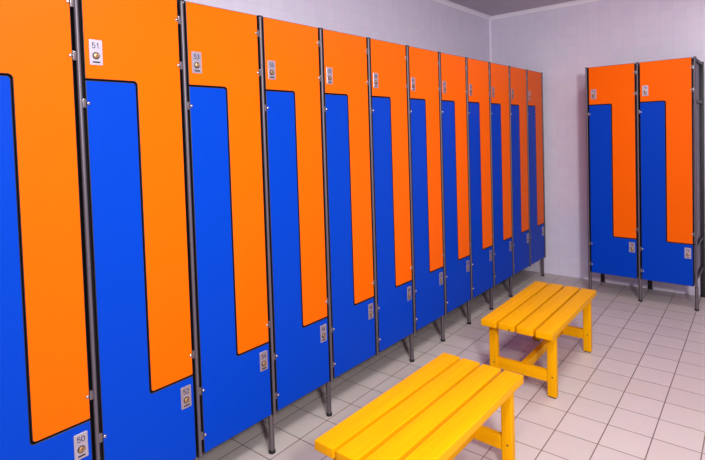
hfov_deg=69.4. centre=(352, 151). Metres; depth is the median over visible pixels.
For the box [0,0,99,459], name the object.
locker
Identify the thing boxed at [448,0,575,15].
ceiling
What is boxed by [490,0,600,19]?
trim
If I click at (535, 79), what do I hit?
locker
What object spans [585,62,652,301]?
locker
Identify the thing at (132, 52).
locker
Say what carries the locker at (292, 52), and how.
on the floor
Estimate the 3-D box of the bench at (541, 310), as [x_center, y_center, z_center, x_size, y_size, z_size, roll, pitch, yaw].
[1.206,1.154,3.218,0.408,0.393,0.921,0,3,39]
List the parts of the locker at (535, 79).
door, door, leg, post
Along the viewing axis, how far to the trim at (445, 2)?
5.04 m
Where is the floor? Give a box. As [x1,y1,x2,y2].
[200,270,704,459]
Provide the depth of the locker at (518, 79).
4.66 m
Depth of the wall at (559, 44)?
5.01 m
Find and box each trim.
[432,0,490,19]
[489,20,491,62]
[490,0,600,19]
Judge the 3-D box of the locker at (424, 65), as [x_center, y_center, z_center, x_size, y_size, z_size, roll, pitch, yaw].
[0.338,0.337,3.599,0.490,2.054,0.418,0,3,40]
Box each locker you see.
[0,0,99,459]
[78,0,201,459]
[183,1,275,453]
[261,17,332,416]
[322,29,378,377]
[369,38,415,361]
[408,46,446,341]
[440,53,472,324]
[467,58,494,309]
[490,63,513,296]
[510,67,530,273]
[527,70,545,275]
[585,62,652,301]
[639,56,704,310]
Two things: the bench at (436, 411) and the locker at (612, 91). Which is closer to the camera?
the bench at (436, 411)
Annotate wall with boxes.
[183,0,489,61]
[491,0,704,295]
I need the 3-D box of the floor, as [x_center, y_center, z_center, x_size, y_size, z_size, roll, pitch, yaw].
[0.931,1.468,1.524,4.498,0.100,7.318,0,3,40]
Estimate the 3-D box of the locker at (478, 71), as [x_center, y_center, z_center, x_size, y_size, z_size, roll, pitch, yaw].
[0.852,0.300,4.210,0.490,2.054,0.418,0,3,40]
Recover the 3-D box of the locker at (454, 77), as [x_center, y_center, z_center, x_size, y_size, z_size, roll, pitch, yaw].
[0.595,0.318,3.905,0.490,2.054,0.418,0,3,40]
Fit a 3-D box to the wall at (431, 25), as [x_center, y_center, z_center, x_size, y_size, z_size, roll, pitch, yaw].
[-0.795,0.062,2.891,0.100,2.722,7.318,0,3,40]
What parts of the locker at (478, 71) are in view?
door, door, leg, post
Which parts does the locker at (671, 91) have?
number plate, door, door, number plate, post, leg, rail, rail, post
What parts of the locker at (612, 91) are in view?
post, leg, number plate, door, door, number plate, post, leg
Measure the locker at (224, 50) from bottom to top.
2.054 m
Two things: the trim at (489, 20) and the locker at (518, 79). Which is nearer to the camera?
the locker at (518, 79)
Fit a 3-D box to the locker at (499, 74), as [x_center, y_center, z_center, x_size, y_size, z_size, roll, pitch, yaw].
[1.109,0.281,4.516,0.490,2.054,0.418,0,3,40]
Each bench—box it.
[315,353,523,459]
[481,281,595,398]
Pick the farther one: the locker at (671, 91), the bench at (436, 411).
the locker at (671, 91)
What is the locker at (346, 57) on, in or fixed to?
on the floor
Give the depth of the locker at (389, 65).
3.13 m

